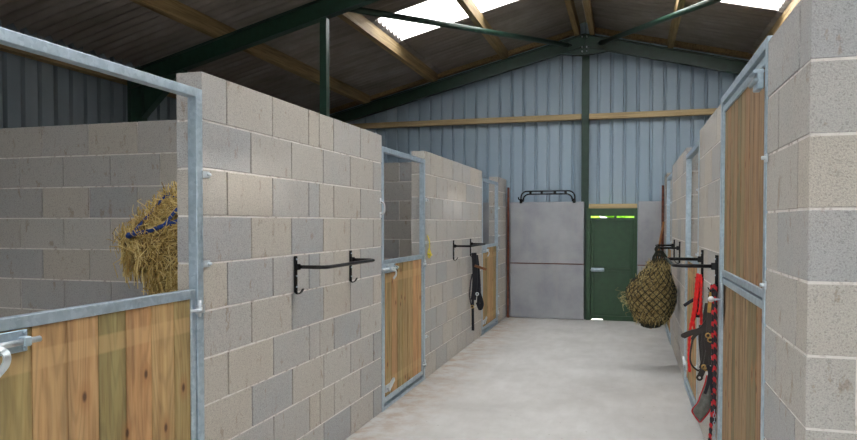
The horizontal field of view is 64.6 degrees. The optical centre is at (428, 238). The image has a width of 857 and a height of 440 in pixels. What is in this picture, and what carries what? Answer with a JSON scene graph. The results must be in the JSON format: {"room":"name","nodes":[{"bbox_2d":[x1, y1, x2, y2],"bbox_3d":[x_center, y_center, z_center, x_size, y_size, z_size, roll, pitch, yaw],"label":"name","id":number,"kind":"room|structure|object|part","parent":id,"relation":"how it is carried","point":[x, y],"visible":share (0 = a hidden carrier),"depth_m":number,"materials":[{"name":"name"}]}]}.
{"room":"horse stable","nodes":[
{"label":"horse stable","id":0,"kind":"room"},
{"bbox_2d":[0,20,176,128],"bbox_3d":[-4.231,-0.342,5.875,0.045,3.485,13.592,0,1,16],"label":"wall","id":1,"kind":"structure","parent":0,"point":[33,93],"depth_m":7.05,"materials":[{"name":"grey metal"}]},
{"bbox_2d":[0,44,175,98],"bbox_3d":[-4.180,-1.829,5.753,0.075,0.139,13.450,0,1,16],"label":"roof purlin","id":2,"kind":"structure","parent":1,"relation":"attached to","point":[4,48],"depth_m":7.02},
{"bbox_2d":[0,120,177,316],"bbox_3d":[-2.515,0.298,4.983,3.524,2.250,0.141,0,1,16],"label":"wall","id":3,"kind":"structure","parent":0,"point":[65,190],"depth_m":4.92,"materials":[{"name":"concrete"}]},
{"bbox_2d":[0,0,572,112],"bbox_3d":[-1.964,-2.622,5.133,5.151,1.370,14.057,0,1,16],"label":"ceiling","id":4,"kind":"structure","parent":0,"point":[128,31],"depth_m":8.80,"materials":[{"name":"brown wood"}]},
{"bbox_2d":[378,0,515,39],"bbox_3d":[0.570,-3.073,8.676,2.300,0.631,1.060,0,1,16],"label":"window","id":5,"kind":"structure","parent":4,"relation":"attached to","point":[451,11],"depth_m":8.92,"materials":[{"name":"white plastic"}]},
{"bbox_2d":[176,72,505,439],"bbox_3d":[0.036,0.248,7.159,0.143,2.251,8.232,0,1,16],"label":"wall","id":6,"kind":"structure","parent":0,"point":[287,180],"depth_m":4.16,"materials":[{"name":"concrete"}]},
{"bbox_2d":[0,289,204,439],"bbox_3d":[-1.233,0.837,2.571,0.110,1.181,1.325,0,1,16],"label":"gate","id":7,"kind":"object","parent":6,"relation":"attached to","point":[121,369],"visible":1,"depth_m":2.60,"materials":[{"name":"wood"}]},
{"bbox_3d":[-1.331,0.382,2.105,0.041,0.098,0.050,0,1,16],"label":"bolt handle","id":8,"kind":"part","parent":7,"relation":"part of","materials":[{"name":"silver metal"}]},
{"bbox_3d":[-1.355,0.338,2.123,0.039,0.072,0.260,0,1,16],"label":"bolt plate","id":9,"kind":"part","parent":7,"relation":"part of","materials":[{"name":"metal"}]},
{"bbox_3d":[-1.357,0.338,2.098,0.020,0.021,0.370,0,1,16],"label":"bolt rod","id":10,"kind":"part","parent":7,"relation":"part of","materials":[{"name":"silver metal"}]},
{"bbox_2d":[0,27,211,439],"bbox_3d":[-1.241,0.398,2.617,0.070,2.165,1.299,0,1,16],"label":"door frame","id":11,"kind":"structure","parent":6,"relation":"attached to","point":[10,38],"depth_m":3.13,"materials":[{"name":"metal"}]},
{"bbox_3d":[-1.087,0.385,3.177,0.048,2.165,0.048,0,1,16],"label":"post","id":12,"kind":"part","parent":11,"relation":"part of","materials":[{"name":"metal"}]},
{"bbox_2d":[106,181,178,294],"bbox_3d":[-1.430,-0.019,4.086,0.964,1.491,0.793,0,1,16],"label":"bundle","id":13,"kind":"object","parent":6,"relation":"hanging from","point":[148,245],"visible":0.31,"depth_m":3.84,"materials":[{"name":"yellow plant"}]},
{"bbox_2d":[294,250,374,294],"bbox_3d":[-0.582,0.208,4.438,0.210,0.230,0.870,0,1,16],"label":"rack","id":14,"kind":"object","parent":6,"relation":"attached to","point":[352,260],"visible":1,"depth_m":4.10,"materials":[{"name":"black metal"}]},
{"bbox_3d":[-0.577,0.158,4.435,0.199,0.023,0.860,0,1,16],"label":"rail","id":15,"kind":"part","parent":14,"relation":"part of","materials":[{"name":"black metal"}]},
{"bbox_2d":[379,198,385,217],"bbox_3d":[-0.368,-0.251,5.453,0.048,0.160,0.040,0,1,16],"label":"ring","id":16,"kind":"object","parent":6,"relation":"attached to","point":[380,199],"visible":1,"depth_m":5.45,"materials":[{"name":"metal"}]},
{"bbox_2d":[382,254,426,402],"bbox_3d":[-0.198,0.754,6.079,0.110,1.181,1.262,0,1,16],"label":"gate","id":17,"kind":"object","parent":6,"relation":"attached to","point":[403,276],"visible":0.93,"depth_m":6.06,"materials":[{"name":"wood"}]},
{"bbox_3d":[-0.313,0.245,5.636,0.020,0.021,0.370,0,1,16],"label":"bolt rod","id":18,"kind":"part","parent":17,"relation":"part of","materials":[{"name":"silver metal"}]},
{"bbox_3d":[-0.311,0.244,5.661,0.039,0.072,0.260,0,1,16],"label":"bolt plate","id":19,"kind":"part","parent":17,"relation":"part of","materials":[{"name":"metal"}]},
{"bbox_2d":[381,146,428,411],"bbox_3d":[-0.210,0.316,6.111,0.070,2.165,1.265,0,1,16],"label":"door frame","id":20,"kind":"structure","parent":6,"relation":"attached to","point":[422,199],"depth_m":6.31,"materials":[{"name":"metal"}]},
{"bbox_3d":[-0.392,0.330,5.531,0.048,2.165,0.048,0,1,16],"label":"post","id":21,"kind":"part","parent":20,"relation":"part of","materials":[{"name":"metal"}]},
{"bbox_3d":[-0.061,0.303,6.655,0.048,2.165,0.048,0,1,16],"label":"post","id":22,"kind":"part","parent":20,"relation":"part of","materials":[{"name":"metal"}]},
{"bbox_2d":[427,235,431,257],"bbox_3d":[0.012,0.077,6.735,0.034,0.234,0.084,0,1,16],"label":"loop","id":23,"kind":"object","parent":6,"relation":"attached to","point":[428,254],"visible":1,"depth_m":6.72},
{"bbox_2d":[453,239,485,260],"bbox_3d":[0.504,0.121,8.120,0.210,0.230,0.899,0,1,16],"label":"rack","id":24,"kind":"object","parent":6,"relation":"attached to","point":[472,244],"visible":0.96,"depth_m":7.72,"materials":[{"name":"black metal"}]},
{"bbox_3d":[0.509,0.071,8.118,0.199,0.023,0.889,0,1,16],"label":"rail","id":25,"kind":"part","parent":24,"relation":"part of","materials":[{"name":"black metal"}]},
{"bbox_2d":[469,253,486,330],"bbox_3d":[0.623,0.657,8.482,0.220,0.973,0.110,0,1,16],"label":"bridle","id":26,"kind":"object","parent":24,"relation":"hanging from","point":[475,277],"visible":1,"depth_m":8.48,"materials":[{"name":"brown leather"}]},
{"bbox_2d":[481,177,499,335],"bbox_3d":[0.893,0.228,9.850,0.070,2.165,1.230,0,1,16],"label":"door frame","id":27,"kind":"structure","parent":6,"relation":"attached to","point":[495,183],"depth_m":10.33,"materials":[{"name":"metal"}]},
{"bbox_3d":[0.715,0.241,9.286,0.048,2.165,0.048,0,1,16],"label":"post","id":28,"kind":"part","parent":27,"relation":"part of","materials":[{"name":"metal"}]},
{"bbox_3d":[1.037,0.215,10.376,0.048,2.165,0.048,0,1,16],"label":"post","id":29,"kind":"part","parent":27,"relation":"part of","materials":[{"name":"metal"}]},
{"bbox_2d":[482,243,499,329],"bbox_3d":[0.905,0.666,9.818,0.110,1.181,1.230,0,1,16],"label":"gate","id":30,"kind":"object","parent":6,"relation":"attached to","point":[490,313],"visible":0.9,"depth_m":9.87,"materials":[{"name":"wood"}]},
{"bbox_3d":[0.875,0.665,9.842,0.025,1.111,1.041,0,1,16],"label":"board panel","id":31,"kind":"part","parent":30,"relation":"part of","materials":[{"name":"brown wood"}]},
{"bbox_2d":[384,162,411,259],"bbox_3d":[-1.513,0.218,8.377,3.524,2.250,0.141,0,1,16],"label":"wall","id":32,"kind":"structure","parent":0,"point":[397,176],"depth_m":7.95,"materials":[{"name":"concrete"}]},
{"bbox_2d":[345,315,703,439],"bbox_3d":[0.627,1.536,4.570,10.240,0.200,13.750,0,1,16],"label":"floor","id":33,"kind":"structure","parent":0,"point":[524,378],"depth_m":6.25,"materials":[{"name":"concrete"}]},
{"bbox_2d":[127,0,378,121],"bbox_3d":[1.214,-0.860,6.498,9.740,4.500,0.123,0,1,16],"label":"roof beam","id":34,"kind":"structure","parent":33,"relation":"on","point":[142,100],"depth_m":7.48,"materials":[{"name":"green metal"}]},
{"bbox_2d":[349,7,571,47],"bbox_3d":[0.626,-2.737,8.876,0.075,0.552,4.702,1,2,42],"label":"brace","id":35,"kind":"object","parent":34,"relation":"attached to","point":[366,11],"visible":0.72,"depth_m":8.48,"materials":[{"name":"green paint"}]},
{"bbox_2d":[597,0,722,44],"bbox_3d":[3.024,-2.719,8.169,0.075,0.552,4.702,0,1,-10],"label":"brace","id":36,"kind":"object","parent":34,"relation":"attached to","point":[705,3],"visible":1,"depth_m":8.53,"materials":[{"name":"green paint"}]},
{"bbox_2d":[320,17,328,116],"bbox_3d":[-1.099,-0.476,7.196,0.075,3.697,0.076,0,1,16],"label":"square post","id":37,"kind":"object","parent":33,"relation":"on","point":[324,22],"visible":0.36,"depth_m":7.13,"materials":[{"name":"metal"}]},
{"bbox_2d":[507,187,509,317],"bbox_3d":[1.301,0.222,11.059,0.036,2.120,0.035,0,1,16],"label":"upright","id":38,"kind":"object","parent":33,"relation":"on","point":[508,188],"visible":1,"depth_m":11.04,"materials":[{"name":"metal"}]},
{"bbox_2d":[329,33,748,122],"bbox_3d":[2.444,-0.958,10.669,9.740,4.500,0.123,0,1,16],"label":"roof beam","id":39,"kind":"structure","parent":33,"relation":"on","point":[584,44],"depth_m":10.77,"materials":[{"name":"green metal"}]},
{"bbox_2d":[130,0,369,103],"bbox_3d":[-2.952,-2.256,5.380,0.075,0.174,13.450,0,1,16],"label":"roof purlin","id":40,"kind":"structure","parent":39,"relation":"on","point":[175,10],"depth_m":8.14,"materials":[{"name":"brown wood"}]},
{"bbox_2d":[338,12,437,81],"bbox_3d":[-1.782,-2.551,5.028,0.075,0.174,13.450,0,1,16],"label":"roof purlin","id":41,"kind":"structure","parent":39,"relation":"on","point":[357,21],"depth_m":9.11,"materials":[{"name":"brown wood"}]},
{"bbox_2d":[456,0,507,59],"bbox_3d":[-0.631,-2.841,4.682,0.075,0.174,13.450,0,1,16],"label":"roof purlin","id":42,"kind":"structure","parent":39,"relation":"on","point":[469,7],"depth_m":9.16,"materials":[{"name":"brown wood"}]},
{"bbox_2d":[564,0,579,35],"bbox_3d":[0.477,-3.120,4.348,0.075,0.174,13.450,0,1,16],"label":"roof purlin","id":43,"kind":"structure","parent":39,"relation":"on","point":[570,6],"depth_m":9.75,"materials":[{"name":"brown wood"}]},
{"bbox_3d":[2.447,-3.025,10.626,0.720,0.305,0.110,0,1,16],"label":"apex plate","id":44,"kind":"part","parent":39,"relation":"part of","materials":[{"name":"green paint"}]},
{"bbox_2d":[583,0,594,34],"bbox_3d":[0.698,-3.114,4.283,0.075,0.184,13.450,0,1,16],"label":"roof purlin","id":45,"kind":"structure","parent":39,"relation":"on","point":[587,3],"depth_m":9.65,"materials":[{"name":"brown wood"}]},
{"bbox_2d":[667,0,685,47],"bbox_3d":[1.806,-2.818,3.963,0.075,0.184,13.450,0,1,16],"label":"roof purlin","id":46,"kind":"structure","parent":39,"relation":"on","point":[679,4],"depth_m":9.19,"materials":[{"name":"brown wood"}]},
{"bbox_2d":[753,0,800,54],"bbox_3d":[2.956,-2.510,3.631,0.075,0.184,13.450,0,1,16],"label":"roof purlin","id":47,"kind":"structure","parent":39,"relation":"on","point":[793,3],"depth_m":8.16,"materials":[{"name":"brown wood"}]},
{"bbox_2d":[510,263,583,319],"bbox_3d":[1.909,0.840,10.969,1.180,0.878,0.098,0,1,16],"label":"panel","id":48,"kind":"object","parent":33,"relation":"on","point":[553,291],"visible":1,"depth_m":10.92,"materials":[{"name":"grey concrete"}]},
{"bbox_2d":[510,202,584,264],"bbox_3d":[1.909,-0.098,10.945,1.180,0.998,0.101,0,1,16],"label":"panel","id":49,"kind":"object","parent":48,"relation":"on","point":[540,232],"visible":1,"depth_m":10.90,"materials":[{"name":"metal"}]},
{"bbox_2d":[518,190,575,202],"bbox_3d":[1.897,-0.679,10.886,0.912,0.210,0.130,0,1,16],"label":"rack","id":50,"kind":"object","parent":49,"relation":"on","point":[540,191],"visible":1,"depth_m":10.91,"materials":[{"name":"black metal"}]},
{"bbox_2d":[581,56,589,318],"bbox_3d":[2.513,-0.863,10.883,0.112,4.300,0.141,0,1,16],"label":"post","id":51,"kind":"object","parent":33,"relation":"on","point":[585,59],"visible":0.54,"depth_m":10.81,"materials":[{"name":"green metal"}]},
{"bbox_2d":[637,266,644,320],"bbox_3d":[3.476,0.852,10.507,0.462,0.878,0.098,0,1,16],"label":"panel","id":52,"kind":"object","parent":33,"relation":"on","point":[639,268],"visible":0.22,"depth_m":10.51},
{"bbox_2d":[637,201,664,265],"bbox_3d":[3.476,-0.085,10.483,0.462,0.996,0.101,0,1,16],"label":"panel","id":53,"kind":"object","parent":52,"relation":"on","point":[649,212],"visible":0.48,"depth_m":10.46,"materials":[{"name":"metal"}]},
{"bbox_2d":[649,222,663,328],"bbox_3d":[3.356,0.529,9.972,0.298,1.566,0.041,-1,2,-34],"label":"handle","id":54,"kind":"object","parent":33,"relation":"on","point":[661,233],"visible":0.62,"depth_m":9.99,"materials":[{"name":"brown wood"}]},
{"bbox_2d":[661,185,663,257],"bbox_3d":[3.582,0.239,10.387,0.036,2.120,0.035,0,1,16],"label":"upright","id":55,"kind":"object","parent":33,"relation":"on","point":[662,211],"visible":0.36,"depth_m":10.36,"materials":[{"name":"metal"}]},
{"bbox_3d":[-0.360,0.822,11.638,3.400,0.878,0.098,0,1,16],"label":"panel","id":56,"kind":"object","parent":33,"relation":"on","visible":0},
{"bbox_2d":[483,202,488,243],"bbox_3d":[-0.359,-0.115,11.614,3.400,0.996,0.101,0,1,16],"label":"panel","id":57,"kind":"object","parent":56,"relation":"on","point":[485,205],"visible":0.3,"depth_m":11.18,"materials":[{"name":"metal"}]},
{"bbox_2d":[330,22,748,314],"bbox_3d":[2.535,-1.102,10.970,10.042,4.774,0.046,0,1,16],"label":"wall","id":58,"kind":"structure","parent":0,"point":[630,160],"depth_m":11.02,"materials":[{"name":"grey metal"}]},
{"bbox_2d":[319,30,573,114],"bbox_3d":[0.042,-2.735,11.581,4.850,1.279,0.118,0,1,16],"label":"trim","id":59,"kind":"structure","parent":58,"relation":"attached to","point":[567,34],"depth_m":11.40,"materials":[{"name":"brown wood"}]},
{"bbox_2d":[351,114,581,128],"bbox_3d":[0.169,-1.974,11.545,4.765,0.085,0.125,0,1,16],"label":"rail","id":60,"kind":"object","parent":58,"relation":"attached to","point":[566,117],"visible":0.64,"depth_m":11.32,"materials":[{"name":"brown wood"}]},
{"bbox_2d":[574,0,586,23],"bbox_3d":[0.602,-3.293,4.359,0.640,0.115,14.050,0,1,16],"label":"trim","id":61,"kind":"structure","parent":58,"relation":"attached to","point":[579,6],"depth_m":10.32,"materials":[{"name":"brown wood"}]},
{"bbox_2d":[586,208,637,321],"bbox_3d":[2.889,0.404,10.706,0.772,1.775,0.112,0,1,16],"label":"door","id":62,"kind":"structure","parent":58,"relation":"in","point":[611,243],"depth_m":10.72,"materials":[{"name":"green paint"}]},
{"bbox_2d":[589,204,636,207],"bbox_3d":[2.906,-0.518,10.685,0.732,0.070,0.100,0,1,16],"label":"lintel","id":63,"kind":"object","parent":62,"relation":"on","point":[590,205],"visible":1,"depth_m":10.64,"materials":[{"name":"beige wood"}]},
{"bbox_2d":[589,108,716,119],"bbox_3d":[4.831,-1.933,10.170,4.713,0.085,0.125,0,1,16],"label":"rail","id":64,"kind":"object","parent":58,"relation":"attached to","point":[687,112],"visible":0.56,"depth_m":10.51,"materials":[{"name":"brown wood"}]},
{"bbox_2d":[595,27,752,59],"bbox_3d":[4.982,-2.697,10.125,4.850,1.279,0.118,0,1,16],"label":"trim","id":65,"kind":"structure","parent":58,"relation":"attached to","point":[601,31],"depth_m":10.39,"materials":[{"name":"brown wood"}]},
{"bbox_2d":[591,0,791,53],"bbox_3d":[3.167,-2.582,3.620,5.151,1.370,14.057,0,1,16],"label":"ceiling","id":66,"kind":"structure","parent":0,"point":[725,25],"depth_m":9.41,"materials":[{"name":"brown wood"}]},
{"bbox_2d":[721,0,783,9],"bbox_3d":[2.967,-3.055,7.969,2.300,0.631,1.060,0,1,16],"label":"window","id":67,"kind":"structure","parent":66,"relation":"attached to","point":[771,4],"depth_m":8.13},
{"bbox_2d":[664,104,720,439],"bbox_3d":[2.743,0.237,7.206,0.143,2.250,6.611,0,1,16],"label":"wall","id":68,"kind":"structure","parent":0,"point":[710,133],"depth_m":5.16,"materials":[{"name":"concrete"}]},
{"bbox_2d":[618,246,677,327],"bbox_3d":[2.370,0.516,7.373,0.644,0.900,0.485,1,1,19],"label":"net","id":69,"kind":"object","parent":68,"relation":"attached to","point":[652,297],"visible":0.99,"depth_m":7.21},
{"bbox_2d":[655,240,680,263],"bbox_3d":[2.673,0.134,7.599,0.223,0.233,0.918,0,1,16],"label":"rack","id":70,"kind":"object","parent":68,"relation":"attached to","point":[673,247],"visible":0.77,"depth_m":7.21,"materials":[{"name":"black metal"}]},
{"bbox_3d":[2.666,0.085,7.600,0.209,0.023,0.902,0,1,16],"label":"rail","id":71,"kind":"part","parent":70,"relation":"part of","materials":[{"name":"black metal"}]},
{"bbox_2d":[666,246,670,335],"bbox_3d":[3.261,0.683,9.149,0.038,1.181,1.092,0,1,16],"label":"gate","id":72,"kind":"object","parent":68,"relation":"attached to","point":[668,250],"visible":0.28,"depth_m":9.22,"materials":[{"name":"metal"}]},
{"bbox_2d":[666,173,672,344],"bbox_3d":[3.244,0.234,9.120,0.070,2.190,1.245,0,1,16],"label":"door frame","id":73,"kind":"structure","parent":68,"relation":"attached to","point":[669,178],"depth_m":9.65,"materials":[{"name":"metal"}]},
{"bbox_3d":[3.424,0.221,9.691,0.048,2.190,0.048,0,1,16],"label":"post","id":74,"kind":"part","parent":73,"relation":"part of","materials":[{"name":"metal"}]},
{"bbox_3d":[3.098,0.247,8.586,0.048,2.190,0.048,0,1,16],"label":"post","id":75,"kind":"part","parent":73,"relation":"part of","materials":[{"name":"metal"}]},
{"bbox_2d":[683,298,692,306],"bbox_3d":[1.955,0.466,5.056,0.036,0.087,0.113,-1,2,-43],"label":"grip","id":76,"kind":"object","parent":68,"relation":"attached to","point":[690,300],"visible":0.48,"depth_m":5.06,"materials":[{"name":"black rubber"}]},
{"bbox_2d":[682,256,696,404],"bbox_3d":[2.284,0.760,5.893,0.070,1.181,1.132,0,1,16],"label":"gate","id":77,"kind":"object","parent":68,"relation":"attached to","point":[690,377],"visible":0.54,"depth_m":6.01,"materials":[{"name":"wood"}]},
{"bbox_3d":[2.301,0.760,5.888,0.022,1.105,1.080,0,1,16],"label":"board panel","id":78,"kind":"part","parent":77,"relation":"part of","materials":[{"name":"brown wood"}]},
{"bbox_2d":[684,140,699,407],"bbox_3d":[2.282,0.311,5.860,0.070,2.190,1.285,0,1,16],"label":"door frame","id":79,"kind":"structure","parent":68,"relation":"attached to","point":[696,149],"depth_m":6.41,"materials":[{"name":"metal"}]},
{"bbox_3d":[2.467,0.297,6.450,0.048,2.190,0.048,0,1,16],"label":"post","id":80,"kind":"part","parent":79,"relation":"part of","materials":[{"name":"metal"}]},
{"bbox_3d":[2.130,0.324,5.307,0.048,2.190,0.048,0,1,16],"label":"post","id":81,"kind":"part","parent":79,"relation":"part of","materials":[{"name":"metal"}]},
{"bbox_2d":[665,250,718,292],"bbox_3d":[1.757,0.205,4.576,0.268,0.233,0.878,0,1,16],"label":"rack","id":82,"kind":"object","parent":68,"relation":"attached to","point":[714,266],"visible":0.83,"depth_m":4.18,"materials":[{"name":"black metal"}]},
{"bbox_3d":[1.750,0.156,4.577,0.254,0.023,0.862,0,1,16],"label":"rail","id":83,"kind":"part","parent":82,"relation":"part of","materials":[{"name":"black metal"}]},
{"bbox_2d":[687,273,702,371],"bbox_3d":[1.940,0.610,4.931,0.103,0.725,0.056,0,1,16],"label":"lead rope","id":84,"kind":"object","parent":82,"relation":"hanging from","point":[697,308],"visible":0.85,"depth_m":4.92,"materials":[{"name":"red fabric"}]},
{"bbox_2d":[708,284,717,439],"bbox_3d":[1.731,0.834,4.128,0.038,1.131,0.058,0,1,-6],"label":"lead rope","id":85,"kind":"object","parent":82,"relation":"hanging from","point":[713,288],"visible":0.99,"depth_m":4.11,"materials":[{"name":"fabric"}]},
{"bbox_2d":[681,291,711,380],"bbox_3d":[1.712,0.612,4.274,0.110,0.584,0.218,-1,2,-33],"label":"bridle","id":86,"kind":"object","parent":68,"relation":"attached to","point":[703,332],"visible":0.91,"depth_m":4.26,"materials":[{"name":"black leather"}]},
{"bbox_2d":[691,365,712,422],"bbox_3d":[1.701,0.955,4.194,0.067,0.379,0.144,0,1,-18],"label":"mask","id":87,"kind":"object","parent":68,"relation":"hanging from","point":[701,409],"visible":1,"depth_m":4.18,"materials":[{"name":"grey fabric"}]},
{"bbox_2d":[708,277,761,439],"bbox_3d":[1.523,0.824,3.396,0.117,1.171,1.302,0,1,16],"label":"gate","id":88,"kind":"object","parent":68,"relation":"attached to","point":[740,309],"visible":0.79,"depth_m":3.37,"materials":[{"name":"wood"}]},
{"bbox_3d":[1.648,0.351,3.954,0.034,0.036,0.036,0,1,16],"label":"latch knob","id":89,"kind":"part","parent":88,"relation":"part of","materials":[{"name":"metal"}]},
{"bbox_3d":[1.681,0.361,3.945,0.048,0.220,0.100,0,1,16],"label":"latch plate","id":90,"kind":"part","parent":88,"relation":"part of","materials":[{"name":"metal"}]},
{"bbox_2d":[721,57,764,297],"bbox_3d":[1.537,-0.265,3.357,0.085,0.989,1.320,0,1,16],"label":"door","id":91,"kind":"structure","parent":68,"relation":"in","point":[743,114],"depth_m":3.27,"materials":[{"name":"wood"}]},
{"bbox_2d":[717,35,772,439],"bbox_3d":[1.544,0.323,3.356,0.070,2.285,1.455,0,1,16],"label":"door frame","id":92,"kind":"structure","parent":68,"relation":"attached to","point":[762,51],"depth_m":2.75,"materials":[{"name":"metal"}]},
{"bbox_3d":[1.753,0.307,4.028,0.048,2.285,0.048,0,1,16],"label":"post","id":93,"kind":"part","parent":92,"relation":"part of","materials":[{"name":"metal"}]},
{"bbox_3d":[1.368,0.338,2.722,0.048,2.285,0.048,0,1,16],"label":"post","id":94,"kind":"part","parent":92,"relation":"part of","materials":[{"name":"metal"}]},
{"bbox_2d":[763,0,856,439],"bbox_3d":[3.021,0.365,1.868,3.697,2.250,0.656,0,1,16],"label":"wall","id":95,"kind":"structure","parent":0,"point":[810,362],"depth_m":2.07,"materials":[{"name":"concrete"}]},
{"label":"outside","id":96,"kind":"structure","parent":0,"visible":0},
{"bbox_3d":[7.976,1.081,27.082,80.000,0.250,33.600,0,1,16],"label":"lawn","id":97,"kind":"structure","parent":96,"visible":0},
{"bbox_2d":[591,216,633,217],"bbox_3d":[3.750,-0.158,13.900,6.105,2.961,1.133,0,1,16],"label":"hedge","id":98,"kind":"object","parent":97,"relation":"on","point":[591,216],"visible":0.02,"depth_m":13.55,"materials":[{"name":"green plant"}]}
]}

